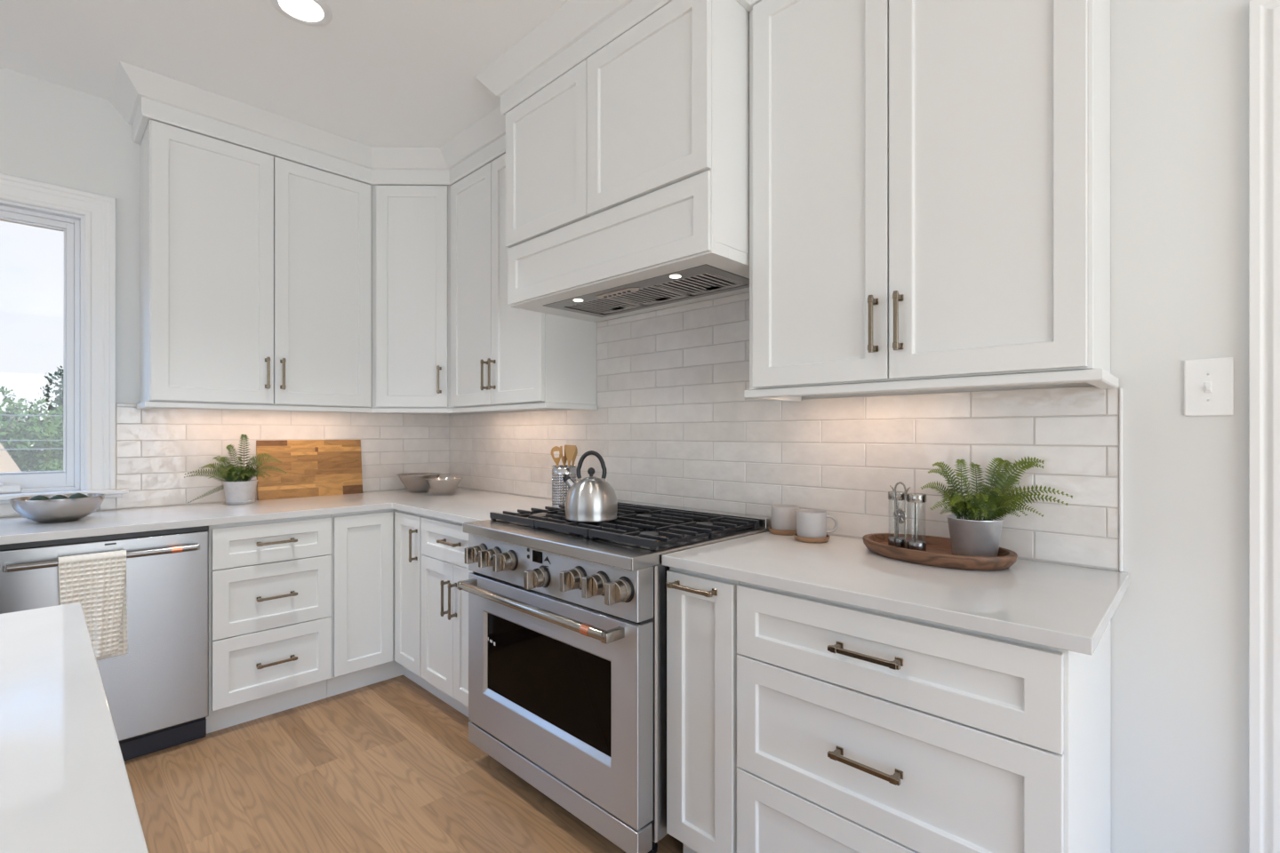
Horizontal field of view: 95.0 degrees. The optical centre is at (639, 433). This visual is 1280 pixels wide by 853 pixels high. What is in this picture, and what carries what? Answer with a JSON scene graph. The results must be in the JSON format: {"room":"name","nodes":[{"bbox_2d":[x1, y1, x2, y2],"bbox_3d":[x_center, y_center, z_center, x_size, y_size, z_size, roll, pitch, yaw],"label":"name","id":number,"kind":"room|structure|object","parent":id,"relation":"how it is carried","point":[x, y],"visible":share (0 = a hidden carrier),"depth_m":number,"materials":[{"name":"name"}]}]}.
{"room":"kitchen","nodes":[
{"label":"kitchen","id":0,"kind":"room"},
{"bbox_2d":[0,67,450,517],"bbox_3d":[-3.387,-0.066,1.746,0.160,2.892,6.300,0,0,44],"label":"wall","id":1,"kind":"structure","parent":0,"point":[51,133],"depth_m":2.72,"materials":[{"name":"white paint"}]},
{"bbox_2d":[0,173,128,503],"bbox_3d":[-2.867,-0.391,2.231,0.192,1.357,1.380,0,0,44],"label":"window","id":2,"kind":"structure","parent":1,"relation":"in","point":[89,228],"depth_m":2.60,"materials":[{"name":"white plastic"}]},
{"bbox_2d":[0,403,450,517],"bbox_3d":[-2.167,0.103,2.896,0.007,0.484,2.650,0,0,44],"label":"tile backsplash","id":3,"kind":"structure","parent":1,"relation":"attached to","point":[156,447],"depth_m":2.96,"materials":[{"name":"grey tile"}]},
{"bbox_2d":[140,120,371,407],"bbox_3d":[-1.875,-0.826,2.941,0.365,1.370,0.934,0,0,44],"label":"upper cabinet","id":4,"kind":"object","parent":1,"relation":"attached to","point":[256,267],"visible":0.96,"depth_m":2.77,"materials":[{"name":"white paint"}]},
{"bbox_2d":[0,0,568,147],"bbox_3d":[-0.823,-1.572,-0.738,7.300,0.120,6.300,0,0,44],"label":"ceiling","id":5,"kind":"structure","parent":0,"point":[380,73],"depth_m":2.33,"materials":[{"name":"white paint"}]},
{"bbox_2d":[270,0,332,25],"bbox_3d":[-1.198,-1.508,2.073,0.192,0.008,0.192,0,0,44],"label":"recessed light","id":6,"kind":"object","parent":5,"relation":"in","point":[309,12],"visible":1,"depth_m":2.09,"materials":[{"name":"white paint"}]},
{"bbox_2d":[124,674,683,852],"bbox_3d":[-0.823,1.320,-0.738,7.000,0.120,6.000,0,0,44],"label":"floor","id":7,"kind":"structure","parent":0,"point":[387,766],"depth_m":2.07,"materials":[{"name":"brown wood"}]},
{"bbox_2d":[0,602,148,852],"bbox_3d":[-1.147,0.803,0.355,1.186,0.914,1.218,0,0,44],"label":"kitchen island","id":8,"kind":"object","parent":7,"relation":"on","point":[65,786],"visible":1,"depth_m":0.65,"materials":[{"name":"stone"}]},
{"bbox_2d":[0,526,208,761],"bbox_3d":[-2.166,0.819,2.370,0.661,0.882,0.597,0,0,44],"label":"dishwasher","id":9,"kind":"object","parent":7,"relation":"on","point":[157,692],"visible":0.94,"depth_m":2.27,"materials":[{"name":"silver metal"}]},
{"bbox_2d":[57,550,127,660],"bbox_3d":[-1.970,0.633,2.114,0.184,0.402,0.061,0,0,-44],"label":"towel","id":10,"kind":"object","parent":9,"relation":"hanging from","point":[97,581],"visible":0.75,"depth_m":2.11,"materials":[{"name":"white fabric"}]},
{"bbox_2d":[205,514,331,734],"bbox_3d":[-1.814,0.818,2.778,0.677,0.884,0.470,0,0,44],"label":"base cabinet","id":11,"kind":"object","parent":7,"relation":"on","point":[270,580],"visible":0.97,"depth_m":2.56,"materials":[{"name":"white paint"}]},
{"bbox_2d":[327,509,437,697],"bbox_3d":[-1.239,0.818,3.194,0.926,0.884,0.925,0,0,44],"label":"base cabinet","id":12,"kind":"object","parent":7,"relation":"on","point":[376,555],"visible":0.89,"depth_m":2.85,"materials":[{"name":"white paint"}]},
{"bbox_2d":[0,487,556,544],"bbox_3d":[-1.618,0.361,2.364,1.542,0.030,2.650,0,0,44],"label":"countertop","id":13,"kind":"structure","parent":12,"relation":"on","point":[464,505],"depth_m":2.64,"materials":[{"name":"stone"}]},
{"bbox_2d":[7,493,106,522],"bbox_3d":[-2.308,0.298,2.329,0.280,0.095,0.280,0,0,44],"label":"steel bowl","id":14,"kind":"object","parent":13,"relation":"on","point":[70,509],"visible":0.98,"depth_m":2.25,"materials":[{"name":"grey metal"}]},
{"bbox_2d":[29,495,50,500],"bbox_3d":[-2.339,0.279,2.282,0.073,0.078,0.073,0,0,44],"label":"fruit","id":15,"kind":"object","parent":14,"relation":"in","point":[39,497],"visible":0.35,"depth_m":2.27,"materials":[{"name":"green food"}]},
{"bbox_2d":[49,495,68,500],"bbox_3d":[-2.344,0.283,2.363,0.069,0.073,0.069,0,0,44],"label":"fruit","id":16,"kind":"object","parent":14,"relation":"in","point":[56,497],"visible":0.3,"depth_m":2.35,"materials":[{"name":"green food"}]},
{"bbox_2d":[67,493,88,499],"bbox_3d":[-2.270,0.278,2.368,0.071,0.076,0.071,0,0,44],"label":"fruit","id":17,"kind":"object","parent":14,"relation":"in","point":[76,495],"visible":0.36,"depth_m":2.35,"materials":[{"name":"green food"}]},
{"bbox_2d":[184,434,287,504],"bbox_3d":[-1.956,0.174,2.887,0.475,0.343,0.174,0,0,0],"label":"potted fern","id":18,"kind":"object","parent":13,"relation":"on","point":[242,491],"visible":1,"depth_m":2.86,"materials":[{"name":"green plant"}]},
{"bbox_2d":[222,480,258,504],"bbox_3d":[-1.977,0.290,2.900,0.147,0.112,0.147,0,0,0],"label":"pot","id":19,"kind":"object","parent":18,"relation":"attached to","point":[236,492],"depth_m":2.85,"materials":[{"name":"white ceramic"}]},
{"bbox_2d":[256,440,362,500],"bbox_3d":[-1.812,0.192,3.238,0.060,0.313,0.522,0,0,44],"label":"cutting board","id":20,"kind":"object","parent":13,"relation":"on","point":[313,468],"visible":0.96,"depth_m":3.22,"materials":[{"name":"brown wood"}]},
{"bbox_2d":[396,472,441,492],"bbox_3d":[-1.318,0.294,3.498,0.255,0.104,0.255,0,0,44],"label":"steel bowl","id":21,"kind":"object","parent":13,"relation":"on","point":[412,482],"visible":0.86,"depth_m":3.42,"materials":[{"name":"grey metal"}]},
{"bbox_2d":[424,477,463,495],"bbox_3d":[-1.113,0.301,3.329,0.204,0.090,0.204,0,0,44],"label":"steel bowl","id":22,"kind":"object","parent":13,"relation":"on","point":[439,485],"visible":1,"depth_m":3.27,"materials":[{"name":"grey metal"}]},
{"bbox_2d":[552,464,576,508],"bbox_3d":[-0.347,0.246,2.683,0.115,0.199,0.115,0,0,44],"label":"utensil holder","id":23,"kind":"object","parent":13,"relation":"on","point":[560,470],"visible":0.66,"depth_m":2.64,"materials":[{"name":"silver metal"}]},
{"bbox_2d":[550,446,562,504],"bbox_3d":[-0.380,0.200,2.670,0.054,0.287,0.015,0,0,-16],"label":"wooden spoon","id":24,"kind":"object","parent":23,"relation":"in","point":[556,460],"visible":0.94,"depth_m":2.67,"materials":[{"name":"brown wood"}]},
{"bbox_2d":[560,446,567,505],"bbox_3d":[-0.346,0.200,2.694,0.040,0.287,0.018,0,0,-29],"label":"wooden fork","id":25,"kind":"object","parent":23,"relation":"in","point":[564,458],"visible":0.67,"depth_m":2.69,"materials":[{"name":"brown wood"}]},
{"bbox_2d":[564,444,575,497],"bbox_3d":[-0.319,0.197,2.675,0.053,0.294,0.022,0,0,-14],"label":"wooden spatula","id":26,"kind":"object","parent":23,"relation":"in","point":[570,450],"visible":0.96,"depth_m":2.67,"materials":[{"name":"brown wood"}]},
{"bbox_2d":[570,447,577,478],"bbox_3d":[-0.309,0.200,2.712,0.023,0.289,0.067,0,0,41],"label":"wooden spoon","id":27,"kind":"object","parent":23,"relation":"in","point":[576,450],"visible":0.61,"depth_m":2.71,"materials":[{"name":"brown wood"}]},
{"bbox_2d":[421,515,472,717],"bbox_3d":[-0.600,0.818,2.747,0.610,0.884,0.677,0,0,44],"label":"base cabinet","id":28,"kind":"object","parent":7,"relation":"on","point":[444,608],"visible":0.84,"depth_m":2.59,"materials":[{"name":"white paint"}]},
{"bbox_2d":[456,499,771,852],"bbox_3d":[-0.105,0.781,2.159,0.910,0.958,0.799,0,0,44],"label":"range","id":29,"kind":"object","parent":7,"relation":"on","point":[567,620],"visible":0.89,"depth_m":1.82,"materials":[{"name":"silver metal"}]},
{"bbox_2d":[562,450,617,522],"bbox_3d":[-0.180,0.184,2.116,0.198,0.246,0.189,0,0,0],"label":"kettle","id":30,"kind":"object","parent":29,"relation":"on","point":[591,499],"visible":1,"depth_m":2.05,"materials":[{"name":"silver metal"}]},
{"bbox_2d":[462,512,768,571],"bbox_3d":[-0.087,0.357,2.177,0.910,0.036,0.749,0,0,44],"label":"cooktop","id":31,"kind":"object","parent":29,"relation":"in","point":[599,551],"depth_m":1.87,"materials":[{"name":"black metal"}]},
{"bbox_2d":[665,567,739,852],"bbox_3d":[0.366,0.818,1.812,0.241,0.884,0.677,0,0,44],"label":"base cabinet","id":32,"kind":"object","parent":7,"relation":"on","point":[701,609],"visible":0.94,"depth_m":1.59,"materials":[{"name":"white paint"}]},
{"bbox_2d":[736,582,1111,852],"bbox_3d":[0.705,0.818,1.484,0.699,0.884,0.677,0,0,44],"label":"base cabinet","id":33,"kind":"object","parent":7,"relation":"on","point":[860,730],"visible":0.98,"depth_m":1.24,"materials":[{"name":"white paint"}]},
{"bbox_2d":[661,531,1129,655],"bbox_3d":[0.640,0.361,1.566,0.979,0.030,0.655,0,0,44],"label":"countertop","id":34,"kind":"structure","parent":33,"relation":"on","point":[1070,608],"depth_m":1.36,"materials":[{"name":"stone"}]},
{"bbox_2d":[768,526,796,535],"bbox_3d":[0.504,0.337,2.038,0.112,0.018,0.112,0,0,44],"label":"coaster","id":35,"kind":"object","parent":34,"relation":"on","point":[772,531],"visible":0.6,"depth_m":1.99,"materials":[{"name":"brown wood"}]},
{"bbox_2d":[771,504,800,530],"bbox_3d":[0.514,0.293,2.031,0.118,0.084,0.094,0,0,37],"label":"mug","id":36,"kind":"object","parent":35,"relation":"on","point":[783,516],"visible":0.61,"depth_m":2.00,"materials":[{"name":"grey ceramic"}]},
{"bbox_2d":[793,533,829,543],"bbox_3d":[0.555,0.337,1.895,0.112,0.018,0.112,0,0,44],"label":"coaster","id":37,"kind":"object","parent":34,"relation":"on","point":[796,538],"visible":0.71,"depth_m":1.85,"materials":[{"name":"brown wood"}]},
{"bbox_2d":[796,509,838,537],"bbox_3d":[0.566,0.293,1.898,0.118,0.084,0.094,0,0,-18],"label":"mug","id":38,"kind":"object","parent":37,"relation":"on","point":[810,523],"visible":0.95,"depth_m":1.86,"materials":[{"name":"grey ceramic"}]},
{"bbox_2d":[862,533,1017,570],"bbox_3d":[0.819,0.326,1.633,0.269,0.038,0.407,0,0,-37],"label":"oval tray","id":39,"kind":"object","parent":34,"relation":"on","point":[939,553],"visible":0.79,"depth_m":1.54,"materials":[{"name":"brown wood"}]},
{"bbox_2d":[888,491,904,548],"bbox_3d":[0.749,0.250,1.705,0.051,0.164,0.051,0,0,44],"label":"glass shaker","id":40,"kind":"object","parent":39,"relation":"on","point":[900,495],"visible":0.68,"depth_m":1.69,"materials":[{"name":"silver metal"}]},
{"bbox_2d":[889,481,910,548],"bbox_3d":[0.738,0.234,1.664,0.009,0.195,0.067,0,0,-27],"label":"stand","id":41,"kind":"object","parent":39,"relation":"on","point":[900,516],"visible":0.98,"depth_m":1.66,"materials":[{"name":"silver metal"}]},
{"bbox_2d":[906,493,926,551],"bbox_3d":[0.778,0.250,1.649,0.051,0.164,0.051,0,0,44],"label":"glass shaker","id":42,"kind":"object","parent":39,"relation":"on","point":[916,498],"visible":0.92,"depth_m":1.64,"materials":[{"name":"silver metal"}]},
{"bbox_2d":[920,456,1072,557],"bbox_3d":[0.939,0.196,1.564,0.347,0.272,0.200,0,0,0],"label":"potted fern","id":43,"kind":"object","parent":39,"relation":"on","point":[972,533],"visible":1,"depth_m":1.56,"materials":[{"name":"green plant"}]},
{"bbox_2d":[946,513,1004,557],"bbox_3d":[0.911,0.280,1.595,0.137,0.104,0.137,0,0,0],"label":"pot","id":44,"kind":"object","parent":43,"relation":"attached to","point":[972,534],"depth_m":1.55,"materials":[{"name":"white ceramic"}]},
{"bbox_2d":[449,0,1251,852],"bbox_3d":[1.367,-0.066,1.415,7.150,2.892,0.160,0,0,44],"label":"wall","id":45,"kind":"structure","parent":0,"point":[673,423],"depth_m":1.47,"materials":[{"name":"white tile"}]},
{"bbox_2d":[371,185,453,407],"bbox_3d":[-1.242,-0.826,3.411,0.618,1.370,0.618,0,0,44],"label":"upper cabinet","id":46,"kind":"object","parent":45,"relation":"attached to","point":[411,225],"visible":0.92,"depth_m":3.18,"materials":[{"name":"white paint"}]},
{"bbox_2d":[110,60,505,186],"bbox_3d":[-1.432,-1.430,2.819,1.965,0.162,0.743,0,0,-6],"label":"trim","id":47,"kind":"structure","parent":46,"relation":"attached to","point":[140,95],"depth_m":2.83,"materials":[{"name":"white paint"}]},
{"bbox_2d":[136,400,597,413],"bbox_3d":[-1.276,-0.126,2.888,2.129,0.026,0.671,0,0,-3],"label":"trim","id":48,"kind":"structure","parent":46,"relation":"attached to","point":[147,404],"depth_m":2.81,"materials":[{"name":"white paint"}]},
{"bbox_2d":[450,153,596,407],"bbox_3d":[-0.632,-0.826,2.998,0.831,1.370,0.365,0,0,44],"label":"upper cabinet","id":49,"kind":"object","parent":45,"relation":"attached to","point":[501,354],"visible":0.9,"depth_m":2.86,"materials":[{"name":"white paint"}]},
{"bbox_2d":[505,0,749,322],"bbox_3d":[-0.004,-1.020,2.281,1.070,0.982,0.518,0,0,44],"label":"range hood","id":50,"kind":"object","parent":45,"relation":"attached to","point":[628,172],"visible":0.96,"depth_m":1.98,"materials":[{"name":"white paint"}]},
{"bbox_2d":[475,0,751,116],"bbox_3d":[-0.031,-1.430,2.252,1.274,0.162,0.602,0,0,44],"label":"trim","id":51,"kind":"structure","parent":50,"relation":"attached to","point":[578,29],"depth_m":2.16,"materials":[{"name":"white paint"}]},
{"bbox_2d":[669,274,680,278],"bbox_3d":[0.120,-0.535,1.996,0.040,0.001,0.040,0,0,44],"label":"hood light","id":52,"kind":"object","parent":50,"relation":"attached to","point":[670,276],"depth_m":1.99,"materials":[{"name":"white"}]},
{"bbox_2d":[449,292,1119,571],"bbox_3d":[-0.023,-0.097,2.655,3.408,0.886,0.007,0,0,44],"label":"tile backsplash","id":53,"kind":"structure","parent":45,"relation":"attached to","point":[673,423],"depth_m":2.13,"materials":[{"name":"grey tile"}]},
{"bbox_2d":[749,0,1110,390],"bbox_3d":[0.750,-0.826,1.658,0.875,1.370,0.365,0,0,44],"label":"upper cabinet","id":54,"kind":"object","parent":45,"relation":"attached to","point":[930,180],"visible":1,"depth_m":1.49,"materials":[{"name":"white paint"}]},
{"bbox_2d":[748,0,762,11],"bbox_3d":[0.771,-1.430,1.607,0.980,0.162,0.412,0,0,44],"label":"trim","id":55,"kind":"structure","parent":54,"relation":"attached to","point":[753,2],"depth_m":1.84,"materials":[{"name":"white paint"}]},
{"bbox_2d":[744,368,1119,401],"bbox_3d":[0.765,-0.126,1.669,0.905,0.026,0.307,0,0,44],"label":"trim","id":56,"kind":"structure","parent":54,"relation":"attached to","point":[1101,379],"depth_m":1.46,"materials":[{"name":"white paint"}]},
{"bbox_2d":[1119,388,1122,572],"bbox_3d":[1.204,0.116,1.467,0.007,0.460,0.012,0,0,44],"label":"trim","id":57,"kind":"structure","parent":45,"relation":"attached to","point":[1120,389],"depth_m":1.46,"materials":[{"name":"white paint"}]},
{"bbox_2d":[1184,357,1233,415],"bbox_3d":[1.315,-0.108,1.357,0.083,0.133,0.016,0,0,44],"label":"light switch","id":58,"kind":"object","parent":45,"relation":"attached to","point":[1208,383],"visible":1,"depth_m":1.36,"materials":[{"name":"white plastic"}]},
{"bbox_2d":[1248,0,1279,852],"bbox_3d":[1.774,0.149,1.013,1.007,2.221,0.172,0,0,44],"label":"door frame","id":59,"kind":"structure","parent":45,"relation":"in","point":[1264,15],"depth_m":1.29,"materials":[{"name":"white paint"}]},
{"label":"outside","id":60,"kind":"structure","parent":0,"visible":0},
{"bbox_2d":[0,442,30,472],"bbox_3d":[-19.269,0.994,18.523,45.700,3.229,56.000,0,0,44],"label":"ground","id":61,"kind":"structure","parent":60,"point":[7,465],"depth_m":9.44,"materials":[{"name":"beige concrete"}]},
{"bbox_2d":[0,385,63,471],"bbox_3d":[-13.746,0.482,12.734,3.216,3.366,3.055,0,0,44],"label":"trees","id":62,"kind":"object","parent":61,"relation":"on","point":[26,460],"visible":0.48,"depth_m":12.54,"materials":[{"name":"green plant"}]},
{"bbox_2d":[0,448,63,450],"bbox_3d":[-8.818,0.160,8.399,0.012,0.144,12.000,0,0,44],"label":"cable","id":63,"kind":"object","parent":61,"relation":"on","point":[60,448],"visible":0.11,"depth_m":8.45,"materials":[{"name":"grey plastic"}]},
{"bbox_2d":[0,440,63,440],"bbox_3d":[-8.818,0.035,8.399,0.012,0.144,12.000,0,0,44],"label":"cable","id":64,"kind":"object","parent":61,"relation":"on","point":[0,440],"visible":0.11,"depth_m":8.44,"materials":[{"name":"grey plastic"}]},
{"bbox_2d":[32,457,63,471],"bbox_3d":[-10.228,1.092,10.360,0.732,1.354,0.939,0,0,44],"label":"shrub","id":65,"kind":"object","parent":61,"relation":"on","point":[42,468],"visible":0.08,"depth_m":10.19,"materials":[{"name":"green plant"}]},
{"bbox_2d":[38,366,63,455],"bbox_3d":[-15.387,-0.023,16.227,2.573,4.373,1.866,0,0,31],"label":"tree","id":66,"kind":"object","parent":61,"relation":"on","point":[59,399],"visible":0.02,"depth_m":15.74,"materials":[{"name":"green plant"}]},
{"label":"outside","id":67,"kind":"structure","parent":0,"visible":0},
{"bbox_2d":[0,415,63,416],"bbox_3d":[-8.818,-0.325,8.399,0.012,0.144,12.000,0,0,44],"label":"cable","id":68,"kind":"object","parent":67,"point":[0,415],"visible":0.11,"depth_m":8.46,"materials":[{"name":"grey plastic"}]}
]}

